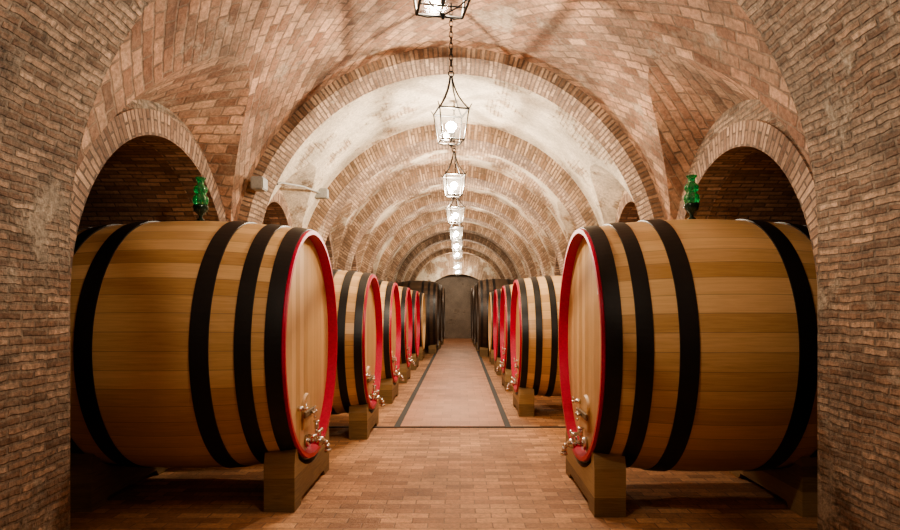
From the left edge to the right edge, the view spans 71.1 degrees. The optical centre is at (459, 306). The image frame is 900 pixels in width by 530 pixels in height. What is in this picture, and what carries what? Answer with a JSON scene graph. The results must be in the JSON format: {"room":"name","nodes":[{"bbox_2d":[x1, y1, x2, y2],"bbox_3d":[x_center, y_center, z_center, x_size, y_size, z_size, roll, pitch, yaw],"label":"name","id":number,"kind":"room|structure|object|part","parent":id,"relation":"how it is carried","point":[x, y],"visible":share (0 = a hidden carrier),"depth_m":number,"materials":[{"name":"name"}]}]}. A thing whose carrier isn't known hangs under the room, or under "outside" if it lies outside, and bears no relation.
{"room":"wine cellar","nodes":[
{"label":"wine cellar","id":0,"kind":"room"},
{"bbox_2d":[75,0,811,282],"bbox_3d":[0.000,-2.200,16.000,12.000,3.400,40.000,0,0,0],"label":"ceiling","id":1,"kind":"structure","parent":0,"point":[673,75],"depth_m":6.75,"materials":[{"name":"brick"}]},
{"bbox_2d":[70,108,226,288],"bbox_3d":[-2.883,-0.920,5.980,0.270,1.760,3.520,0,0,0],"label":"trim","id":2,"kind":"structure","parent":1,"relation":"attached to","point":[154,128],"depth_m":5.70,"materials":[{"name":"brick"}]},
{"bbox_2d":[266,192,291,227],"bbox_3d":[-2.883,-1.210,9.460,0.270,1.060,2.120,0,0,0],"label":"trim","id":3,"kind":"structure","parent":1,"relation":"attached to","point":[277,210],"depth_m":9.87,"materials":[{"name":"brick"}]},
{"bbox_2d":[276,181,319,192],"bbox_3d":[-2.349,-1.745,9.308,0.041,0.317,2.206,0,0,1],"label":"conduit","id":4,"kind":"object","parent":1,"relation":"attached to","point":[281,182],"visible":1,"depth_m":9.02,"materials":[{"name":"grey plastic"}]},
{"bbox_2d":[314,188,328,198],"bbox_3d":[-2.320,-1.890,10.500,0.240,0.160,0.160,0,0,0],"label":"junction box","id":5,"kind":"object","parent":1,"relation":"attached to","point":[324,192],"visible":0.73,"depth_m":10.42,"materials":[{"name":"grey plastic"}]},
{"bbox_2d":[325,232,334,268],"bbox_3d":[-2.883,-1.210,12.765,0.270,1.060,2.120,0,0,0],"label":"trim","id":6,"kind":"structure","parent":1,"relation":"attached to","point":[328,243],"depth_m":13.48,"materials":[{"name":"brick"}]},
{"bbox_2d":[351,253,357,270],"bbox_3d":[-2.883,-1.210,15.915,0.270,1.060,2.120,0,0,0],"label":"trim","id":7,"kind":"structure","parent":1,"relation":"attached to","point":[354,267],"depth_m":16.72,"materials":[{"name":"brick"}]},
{"bbox_2d":[0,0,899,529],"bbox_3d":[-0.110,-0.695,3.600,5.380,4.990,1.400,0,0,0],"label":"brick wall","id":8,"kind":"structure","parent":1,"relation":"attached to","point":[838,61],"depth_m":3.86,"materials":[{"name":"brick"}]},
{"bbox_2d":[413,0,470,19],"bbox_3d":[-0.092,-2.297,3.400,0.411,1.488,0.411,0,0,-10],"label":"hanging lantern","id":9,"kind":"object","parent":8,"relation":"hanging from","point":[441,15],"visible":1,"depth_m":3.42,"materials":[{"name":"black metal"}]},
{"bbox_2d":[237,47,663,223],"bbox_3d":[-0.110,-0.695,7.920,5.380,4.990,0.560,0,0,0],"label":"brick arch","id":10,"kind":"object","parent":1,"relation":"attached to","point":[374,75],"depth_m":7.73,"materials":[{"name":"brick"}]},
{"bbox_2d":[250,176,267,191],"bbox_3d":[-2.400,-1.470,7.530,0.150,0.150,0.200,0,0,0],"label":"wall spotlight","id":11,"kind":"object","parent":10,"relation":"attached to","point":[257,183],"visible":1,"depth_m":7.44,"materials":[{"name":"grey plastic"}]},
{"bbox_2d":[431,3,471,147],"bbox_3d":[-0.092,-2.393,6.500,0.360,1.498,0.360,0,0,-14],"label":"hanging lantern","id":12,"kind":"object","parent":1,"relation":"hanging from","point":[451,26],"visible":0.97,"depth_m":6.49,"materials":[{"name":"black metal"}]},
{"bbox_3d":[-0.092,-2.757,6.500,0.058,0.771,0.041,0,0,18],"label":"chain","id":13,"kind":"part","parent":12,"relation":"part of","materials":[{"name":"black metal"}]},
{"bbox_3d":[-0.092,-2.014,6.500,0.360,0.741,0.360,0,0,-14],"label":"frame","id":14,"kind":"part","parent":12,"relation":"part of","materials":[{"name":"black metal"}]},
{"bbox_2d":[336,165,567,275],"bbox_3d":[-0.110,-0.695,14.320,5.380,4.990,0.760,0,0,0],"label":"trim","id":15,"kind":"structure","parent":1,"relation":"attached to","point":[407,184],"depth_m":13.94,"materials":[{"name":"brick"}]},
{"bbox_2d":[307,123,598,242],"bbox_3d":[-0.110,-0.695,11.170,5.380,4.990,0.760,0,0,0],"label":"brick arch","id":16,"kind":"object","parent":1,"relation":"attached to","point":[395,148],"depth_m":10.79,"materials":[{"name":"brick"}]},
{"bbox_2d":[441,103,466,198],"bbox_3d":[-0.092,-2.393,9.650,0.360,1.498,0.360,0,0,-10],"label":"hanging lantern","id":17,"kind":"object","parent":1,"relation":"hanging from","point":[457,196],"visible":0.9,"depth_m":9.64,"materials":[{"name":"black metal"}]},
{"bbox_3d":[-0.092,-2.014,9.650,0.360,0.741,0.360,0,0,-10],"label":"frame","id":18,"kind":"part","parent":17,"relation":"part of","materials":[{"name":"black metal"}]},
{"bbox_3d":[-0.092,-2.757,9.650,0.058,0.771,0.041,0,0,-42],"label":"chain","id":19,"kind":"part","parent":17,"relation":"part of","materials":[{"name":"black metal"}]},
{"bbox_2d":[445,152,465,225],"bbox_3d":[-0.092,-2.393,12.800,0.360,1.498,0.360,0,0,-18],"label":"hanging lantern","id":20,"kind":"object","parent":1,"relation":"hanging from","point":[449,207],"visible":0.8,"depth_m":12.79,"materials":[{"name":"black metal"}]},
{"bbox_3d":[-0.092,-2.014,12.800,0.360,0.741,0.360,0,0,-18],"label":"frame","id":21,"kind":"part","parent":20,"relation":"part of","materials":[{"name":"black metal"}]},
{"bbox_3d":[-0.092,-2.757,12.800,0.041,0.771,0.058,0,0,41],"label":"chain","id":22,"kind":"part","parent":20,"relation":"part of","materials":[{"name":"black metal"}]},
{"bbox_2d":[360,191,552,275],"bbox_3d":[-0.110,-0.695,17.470,5.380,4.990,0.760,0,0,0],"label":"trim","id":23,"kind":"structure","parent":1,"relation":"attached to","point":[424,203],"depth_m":17.09,"materials":[{"name":"brick"}]},
{"bbox_2d":[376,209,537,279],"bbox_3d":[-0.110,-0.695,20.620,5.380,4.990,0.760,0,0,0],"label":"trim","id":24,"kind":"structure","parent":1,"relation":"attached to","point":[424,221],"depth_m":20.24,"materials":[{"name":"brick"}]},
{"bbox_2d":[387,222,526,281],"bbox_3d":[-0.110,-0.695,23.770,5.380,4.990,0.760,0,0,0],"label":"trim","id":25,"kind":"structure","parent":1,"relation":"attached to","point":[488,234],"depth_m":23.39,"materials":[{"name":"brick"}]},
{"bbox_2d":[396,232,517,284],"bbox_3d":[-0.110,-0.695,26.920,5.380,4.990,0.760,0,0,0],"label":"trim","id":26,"kind":"structure","parent":1,"relation":"attached to","point":[418,250],"depth_m":26.54,"materials":[{"name":"brick"}]},
{"bbox_2d":[449,183,464,241],"bbox_3d":[-0.092,-2.393,15.950,0.360,1.498,0.360,0,0,-12],"label":"hanging lantern","id":27,"kind":"object","parent":1,"relation":"hanging from","point":[451,226],"visible":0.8,"depth_m":15.94,"materials":[{"name":"black metal"}]},
{"bbox_3d":[-0.092,-2.014,15.950,0.360,0.741,0.360,0,0,-12],"label":"frame","id":28,"kind":"part","parent":27,"relation":"part of","materials":[{"name":"black metal"}]},
{"bbox_2d":[451,207,462,251],"bbox_3d":[-0.092,-2.393,19.100,0.360,1.498,0.360,0,0,-10],"label":"hanging lantern","id":29,"kind":"object","parent":1,"relation":"hanging from","point":[457,207],"visible":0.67,"depth_m":19.08,"materials":[{"name":"black metal"}]},
{"bbox_3d":[-0.092,-2.014,19.100,0.360,0.741,0.360,0,0,-10],"label":"frame","id":30,"kind":"part","parent":29,"relation":"part of","materials":[{"name":"black metal"}]},
{"bbox_2d":[415,253,499,281],"bbox_3d":[-0.110,-0.695,34.650,5.380,4.990,0.700,0,0,0],"label":"trim","id":31,"kind":"structure","parent":1,"relation":"attached to","point":[442,266],"depth_m":34.30,"materials":[{"name":"paint"}]},
{"bbox_2d":[404,240,510,280],"bbox_3d":[-0.110,-0.695,30.070,5.380,4.990,0.760,0,0,0],"label":"trim","id":32,"kind":"structure","parent":1,"relation":"attached to","point":[466,244],"depth_m":29.69,"materials":[{"name":"brick"}]},
{"bbox_2d":[410,247,504,280],"bbox_3d":[-0.110,-0.695,33.220,5.380,4.990,0.760,0,0,0],"label":"trim","id":33,"kind":"structure","parent":1,"relation":"attached to","point":[437,254],"depth_m":32.84,"materials":[{"name":"brick"}]},
{"bbox_2d":[451,232,463,259],"bbox_3d":[-0.092,-2.393,22.250,0.360,1.498,0.360,0,0,-18],"label":"hanging lantern","id":34,"kind":"object","parent":1,"relation":"hanging from","point":[459,258],"visible":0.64,"depth_m":22.19,"materials":[{"name":"black metal"}]},
{"bbox_2d":[453,253,462,269],"bbox_3d":[-0.092,-2.393,28.600,0.360,1.498,0.360,0,0,-30],"label":"hanging lantern","id":35,"kind":"object","parent":1,"relation":"hanging from","point":[457,253],"visible":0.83,"depth_m":28.59,"materials":[{"name":"black metal"}]},
{"bbox_2d":[554,254,560,275],"bbox_3d":[2.663,-1.210,15.915,0.270,1.060,2.120,0,0,0],"label":"trim","id":36,"kind":"structure","parent":1,"relation":"attached to","point":[556,265],"depth_m":16.75,"materials":[{"name":"brick"}]},
{"bbox_2d":[615,192,637,222],"bbox_3d":[2.663,-1.210,9.460,0.270,1.060,2.120,0,0,0],"label":"trim","id":37,"kind":"structure","parent":1,"relation":"attached to","point":[627,211],"depth_m":9.86,"materials":[{"name":"brick"}]},
{"bbox_2d":[676,120,816,276],"bbox_3d":[2.663,-0.820,5.980,0.270,1.760,3.520,0,0,0],"label":"trim","id":38,"kind":"structure","parent":1,"relation":"attached to","point":[740,139],"depth_m":5.52,"materials":[{"name":"brick"}]},
{"bbox_2d":[70,338,816,529],"bbox_3d":[0.000,1.897,16.150,12.000,0.206,40.300,0,0,0],"label":"floor","id":39,"kind":"structure","parent":0,"point":[394,478],"depth_m":6.28,"materials":[{"name":"tile"}]},
{"bbox_2d":[70,452,167,511],"bbox_3d":[-3.365,1.515,6.250,0.270,0.570,1.460,0,0,0],"label":"cradle","id":40,"kind":"object","parent":39,"relation":"on","point":[92,480],"visible":0.45,"depth_m":5.58,"materials":[{"name":"brown wood"}]},
{"bbox_2d":[70,221,337,467],"bbox_3d":[-2.493,0.357,6.250,2.433,2.402,2.402,0,0,0],"label":"wine barrel","id":41,"kind":"object","parent":40,"relation":"on","point":[194,344],"visible":0.87,"depth_m":5.23,"materials":[{"name":"brown wood"}]},
{"bbox_2d":[192,177,208,220],"bbox_3d":[-2.560,-1.062,6.220,0.152,0.445,0.152,0,0,22],"label":"glass airlock","id":42,"kind":"object","parent":41,"relation":"on","point":[200,200],"visible":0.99,"depth_m":6.17,"materials":[{"name":"green glass"}]},
{"bbox_2d":[193,204,208,220],"bbox_3d":[-2.560,-0.921,6.220,0.148,0.165,0.148,0,0,0],"label":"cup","id":43,"kind":"object","parent":42,"relation":"on","point":[200,209],"depth_m":6.18,"materials":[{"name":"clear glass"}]},
{"bbox_2d":[304,420,330,452],"bbox_3d":[-1.440,1.292,6.241,0.253,0.290,0.250,0,0,41],"label":"tap","id":44,"kind":"object","parent":41,"relation":"on","point":[312,442],"depth_m":6.23,"materials":[{"name":"silver metal"}]},
{"bbox_2d":[264,425,328,511],"bbox_3d":[-1.585,1.515,6.250,0.270,0.570,1.460,0,0,0],"label":"cradle","id":45,"kind":"object","parent":39,"relation":"on","point":[287,478],"visible":0.73,"depth_m":5.53,"materials":[{"name":"brown wood"}]},
{"bbox_2d":[349,402,378,439],"bbox_3d":[-1.385,1.550,9.150,0.250,0.500,1.200,0,0,0],"label":"cradle","id":46,"kind":"object","parent":39,"relation":"on","point":[362,420],"visible":0.79,"depth_m":8.55,"materials":[{"name":"brown wood"}]},
{"bbox_2d":[331,269,384,414],"bbox_3d":[-1.903,0.500,9.150,1.633,2.098,2.098,0,0,0],"label":"wine barrel","id":47,"kind":"object","parent":46,"relation":"on","point":[358,297],"visible":0.47,"depth_m":8.44,"materials":[{"name":"brown wood"}]},
{"bbox_2d":[368,385,384,406],"bbox_3d":[-1.250,1.295,9.141,0.253,0.290,0.250,0,0,41],"label":"tap","id":48,"kind":"object","parent":47,"relation":"on","point":[376,398],"depth_m":9.13,"materials":[{"name":"silver metal"}]},
{"bbox_2d":[379,377,397,403],"bbox_3d":[-1.385,1.550,12.300,0.250,0.500,1.200,0,0,0],"label":"cradle","id":49,"kind":"object","parent":39,"relation":"on","point":[388,391],"visible":0.78,"depth_m":11.70,"materials":[{"name":"brown wood"}]},
{"bbox_2d":[378,280,403,382],"bbox_3d":[-1.903,0.500,12.300,1.633,2.098,2.098,0,0,0],"label":"wine barrel","id":50,"kind":"object","parent":49,"relation":"on","point":[389,291],"visible":0.34,"depth_m":11.80,"materials":[{"name":"brown wood"}]},
{"bbox_2d":[393,365,403,380],"bbox_3d":[-1.250,1.295,12.291,0.253,0.290,0.250,0,0,41],"label":"tap","id":51,"kind":"object","parent":50,"relation":"on","point":[396,373],"depth_m":12.28,"materials":[{"name":"silver metal"}]},
{"bbox_2d":[398,363,410,382],"bbox_3d":[-1.385,1.550,15.450,0.250,0.500,1.200,0,0,0],"label":"cradle","id":52,"kind":"object","parent":39,"relation":"on","point":[406,372],"visible":0.59,"depth_m":14.85,"materials":[{"name":"brown wood"}]},
{"bbox_2d":[398,286,415,367],"bbox_3d":[-1.903,0.500,15.450,1.633,2.098,2.098,0,0,0],"label":"wine barrel","id":53,"kind":"object","parent":52,"relation":"on","point":[404,292],"visible":0.29,"depth_m":15.02,"materials":[{"name":"brown wood"}]},
{"bbox_2d":[407,353,415,365],"bbox_3d":[-1.250,1.295,15.441,0.253,0.290,0.250,0,0,41],"label":"tap","id":54,"kind":"object","parent":53,"relation":"on","point":[409,358],"depth_m":15.43,"materials":[{"name":"silver metal"}]},
{"bbox_2d":[411,353,418,369],"bbox_3d":[-1.385,1.550,18.600,0.250,0.500,1.200,0,0,0],"label":"cradle","id":55,"kind":"object","parent":39,"relation":"on","point":[414,358],"visible":0.55,"depth_m":18.01,"materials":[{"name":"brown wood"}]},
{"bbox_2d":[410,290,419,356],"bbox_3d":[-1.980,0.500,18.600,1.480,2.098,2.098,0,0,0],"label":"wine barrel","id":56,"kind":"object","parent":55,"relation":"on","point":[414,294],"visible":0.19,"depth_m":18.10,"materials":[{"name":"brown wood"}]},
{"bbox_2d":[394,349,438,425],"bbox_3d":[-0.945,1.795,22.725,0.090,0.010,26.550,0,0,0],"label":"trim","id":57,"kind":"structure","parent":39,"relation":"on","point":[406,408],"depth_m":12.53,"materials":[{"name":"stone"}]},
{"bbox_2d":[419,346,423,360],"bbox_3d":[-1.385,1.550,21.750,0.250,0.500,1.200,0,0,0],"label":"cradle","id":58,"kind":"object","parent":39,"relation":"on","point":[421,351],"visible":0.55,"depth_m":21.15,"materials":[{"name":"brown wood"}]},
{"bbox_2d":[419,293,425,349],"bbox_3d":[-1.980,0.500,21.750,1.480,2.098,2.098,0,0,0],"label":"wine barrel","id":59,"kind":"object","parent":58,"relation":"on","point":[421,295],"visible":0.12,"depth_m":21.29,"materials":[{"name":"brown wood"}]},
{"bbox_2d":[428,345,436,353],"bbox_3d":[-1.060,1.575,24.800,0.300,0.450,1.200,0,0,0],"label":"cradle","id":60,"kind":"object","parent":39,"relation":"on","point":[432,349],"visible":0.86,"depth_m":24.20,"materials":[{"name":"brown wood"}]},
{"bbox_2d":[398,280,438,348],"bbox_3d":[-1.635,0.300,24.800,1.550,2.696,2.696,0,0,0],"label":"wine barrel","id":61,"kind":"object","parent":60,"relation":"on","point":[430,289],"visible":0.41,"depth_m":23.83,"materials":[{"name":"brown wood"}]},
{"bbox_2d":[329,426,565,427],"bbox_3d":[-0.100,1.795,9.420,4.800,0.010,0.060,0,0,0],"label":"trim","id":62,"kind":"structure","parent":39,"relation":"on","point":[329,426],"depth_m":9.41,"materials":[{"name":"stone"}]},
{"bbox_2d":[479,347,487,356],"bbox_3d":[0.860,1.575,23.300,0.300,0.450,1.200,0,0,0],"label":"cradle","id":63,"kind":"object","parent":39,"relation":"on","point":[483,352],"visible":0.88,"depth_m":22.70,"materials":[{"name":"brown wood"}]},
{"bbox_2d":[477,279,513,350],"bbox_3d":[1.435,0.300,23.300,1.550,2.696,2.696,0,0,0],"label":"wine barrel","id":64,"kind":"object","parent":63,"relation":"on","point":[484,287],"visible":0.41,"depth_m":22.36,"materials":[{"name":"brown wood"}]},
{"bbox_2d":[489,349,493,364],"bbox_3d":[1.095,1.550,20.250,0.250,0.500,1.200,0,0,0],"label":"cradle","id":65,"kind":"object","parent":39,"relation":"on","point":[491,355],"visible":0.39,"depth_m":19.65,"materials":[{"name":"brown wood"}]},
{"bbox_2d":[488,291,493,352],"bbox_3d":[1.690,0.500,20.250,1.480,2.098,2.098,0,0,0],"label":"wine barrel","id":66,"kind":"object","parent":65,"relation":"on","point":[491,294],"visible":0.11,"depth_m":20.03,"materials":[{"name":"brown wood"}]},
{"bbox_2d":[475,347,510,425],"bbox_3d":[0.720,1.795,22.725,0.090,0.010,26.550,0,0,0],"label":"trim","id":67,"kind":"structure","parent":39,"relation":"on","point":[499,405],"depth_m":12.46,"materials":[{"name":"stone"}]},
{"bbox_2d":[494,357,501,375],"bbox_3d":[1.095,1.550,17.150,0.250,0.500,1.200,0,0,0],"label":"cradle","id":68,"kind":"object","parent":39,"relation":"on","point":[496,363],"visible":0.42,"depth_m":16.56,"materials":[{"name":"brown wood"}]},
{"bbox_2d":[493,289,501,360],"bbox_3d":[1.690,0.500,17.150,1.480,2.098,2.098,0,0,0],"label":"wine barrel","id":69,"kind":"object","parent":68,"relation":"on","point":[497,293],"visible":0.16,"depth_m":16.82,"materials":[{"name":"brown wood"}]},
{"bbox_2d":[502,368,512,390],"bbox_3d":[1.095,1.550,14.050,0.250,0.500,1.200,0,0,0],"label":"cradle","id":70,"kind":"object","parent":39,"relation":"on","point":[506,378],"visible":0.5,"depth_m":13.45,"materials":[{"name":"brown wood"}]},
{"bbox_2d":[496,284,512,373],"bbox_3d":[1.613,0.500,14.050,1.633,2.098,2.098,0,0,0],"label":"wine barrel","id":71,"kind":"object","parent":70,"relation":"on","point":[506,292],"visible":0.27,"depth_m":13.67,"materials":[{"name":"brown wood"}]},
{"bbox_2d":[496,359,504,371],"bbox_3d":[0.960,1.295,14.059,0.253,0.290,0.250,0,0,41],"label":"tap","id":72,"kind":"object","parent":71,"relation":"on","point":[500,366],"depth_m":14.02,"materials":[{"name":"silver metal"}]},
{"bbox_2d":[513,387,533,416],"bbox_3d":[1.095,1.550,10.950,0.250,0.500,1.200,0,0,0],"label":"cradle","id":73,"kind":"object","parent":39,"relation":"on","point":[523,400],"visible":0.83,"depth_m":10.35,"materials":[{"name":"brown wood"}]},
{"bbox_2d":[506,275,561,396],"bbox_3d":[1.613,0.500,10.950,1.633,2.098,2.098,0,0,0],"label":"wine barrel","id":74,"kind":"object","parent":73,"relation":"on","point":[535,301],"visible":0.61,"depth_m":10.11,"materials":[{"name":"brown wood"}]},
{"bbox_2d":[506,374,517,389],"bbox_3d":[0.960,1.295,10.959,0.253,0.290,0.250,0,0,41],"label":"tap","id":75,"kind":"object","parent":74,"relation":"on","point":[511,383],"depth_m":10.92,"materials":[{"name":"silver metal"}]},
{"bbox_2d":[566,430,625,516],"bbox_3d":[1.285,1.515,6.120,0.270,0.570,1.460,0,0,0],"label":"cradle","id":76,"kind":"object","parent":39,"relation":"on","point":[602,481],"visible":0.71,"depth_m":5.39,"materials":[{"name":"brown wood"}]},
{"bbox_2d":[729,456,816,516],"bbox_3d":[3.065,1.515,6.120,0.270,0.570,1.460,0,0,0],"label":"cradle","id":77,"kind":"object","parent":39,"relation":"on","point":[796,484],"visible":0.39,"depth_m":5.50,"materials":[{"name":"brown wood"}]},
{"bbox_2d":[559,219,816,471],"bbox_3d":[2.193,0.357,6.120,2.433,2.402,2.402,0,0,0],"label":"wine barrel","id":78,"kind":"object","parent":77,"relation":"on","point":[685,344],"visible":0.85,"depth_m":5.09,"materials":[{"name":"brown wood"}]},
{"bbox_2d":[560,427,587,455],"bbox_3d":[1.140,1.292,6.129,0.253,0.290,0.250,0,0,41],"label":"tap","id":79,"kind":"object","parent":78,"relation":"on","point":[572,443],"depth_m":6.09,"materials":[{"name":"silver metal"}]},
{"bbox_2d":[683,174,699,218],"bbox_3d":[2.250,-1.062,6.120,0.152,0.445,0.152,0,0,22],"label":"glass airlock","id":80,"kind":"object","parent":78,"relation":"on","point":[691,199],"visible":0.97,"depth_m":6.07,"materials":[{"name":"green glass"}]},
{"bbox_2d":[684,202,699,218],"bbox_3d":[2.250,-0.921,6.120,0.148,0.165,0.148,0,0,0],"label":"cup","id":81,"kind":"object","parent":80,"relation":"on","point":[690,207],"depth_m":6.08,"materials":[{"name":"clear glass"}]},
{"bbox_2d":[436,275,478,337],"bbox_3d":[0.000,-1.050,36.150,12.000,5.700,0.300,0,0,0],"label":"wall","id":82,"kind":"structure","parent":0,"point":[457,287],"depth_m":36.00,"materials":[{"name":"brown paint"}]},
{"bbox_3d":[-2.100,1.575,27.700,0.300,0.450,1.200,0,0,0],"label":"cradle","id":83,"kind":"object","parent":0,"visible":0},
{"bbox_2d":[438,284,442,342],"bbox_3d":[-1.575,0.300,27.700,1.550,2.696,2.696,0,0,0],"label":"wine barrel","id":84,"kind":"object","parent":83,"relation":"on","point":[440,286],"visible":0.16,"depth_m":27.02,"materials":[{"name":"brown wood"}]},
{"bbox_3d":[-2.060,1.575,30.600,0.300,0.450,1.200,0,0,0],"label":"cradle","id":85,"kind":"object","parent":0,"visible":0},
{"bbox_2d":[442,287,444,338],"bbox_3d":[-1.535,0.300,30.600,1.550,2.696,2.696,0,0,0],"label":"wine barrel","id":86,"kind":"object","parent":85,"relation":"on","point":[443,288],"visible":0.08,"depth_m":29.89,"materials":[{"name":"brown wood"}]},
{"bbox_3d":[1.920,1.575,26.200,0.300,0.450,1.200,0,0,0],"label":"cradle","id":87,"kind":"object","parent":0,"visible":0},
{"bbox_2d":[474,283,477,344],"bbox_3d":[1.395,0.300,26.200,1.550,2.696,2.696,0,0,0],"label":"wine barrel","id":88,"kind":"object","parent":87,"relation":"on","point":[475,290],"visible":0.13,"depth_m":25.96,"materials":[{"name":"brown wood"}]},
{"bbox_3d":[1.880,1.575,29.100,0.300,0.450,1.200,0,0,0],"label":"cradle","id":89,"kind":"object","parent":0,"visible":0},
{"bbox_2d":[472,286,474,340],"bbox_3d":[1.355,0.300,29.100,1.550,2.696,2.696,0,0,0],"label":"wine barrel","id":90,"kind":"object","parent":89,"relation":"on","point":[473,287],"visible":0.09,"depth_m":28.73,"materials":[{"name":"brown wood"}]},
{"bbox_3d":[1.860,1.575,32.000,0.300,0.450,1.200,0,0,0],"label":"cradle","id":91,"kind":"object","parent":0,"visible":0},
{"bbox_2d":[471,288,471,337],"bbox_3d":[1.335,0.300,32.000,1.550,2.696,2.696,0,0,0],"label":"wine barrel","id":92,"kind":"object","parent":91,"relation":"on","point":[471,288],"visible":0.06,"depth_m":30.90,"materials":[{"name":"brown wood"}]}
]}

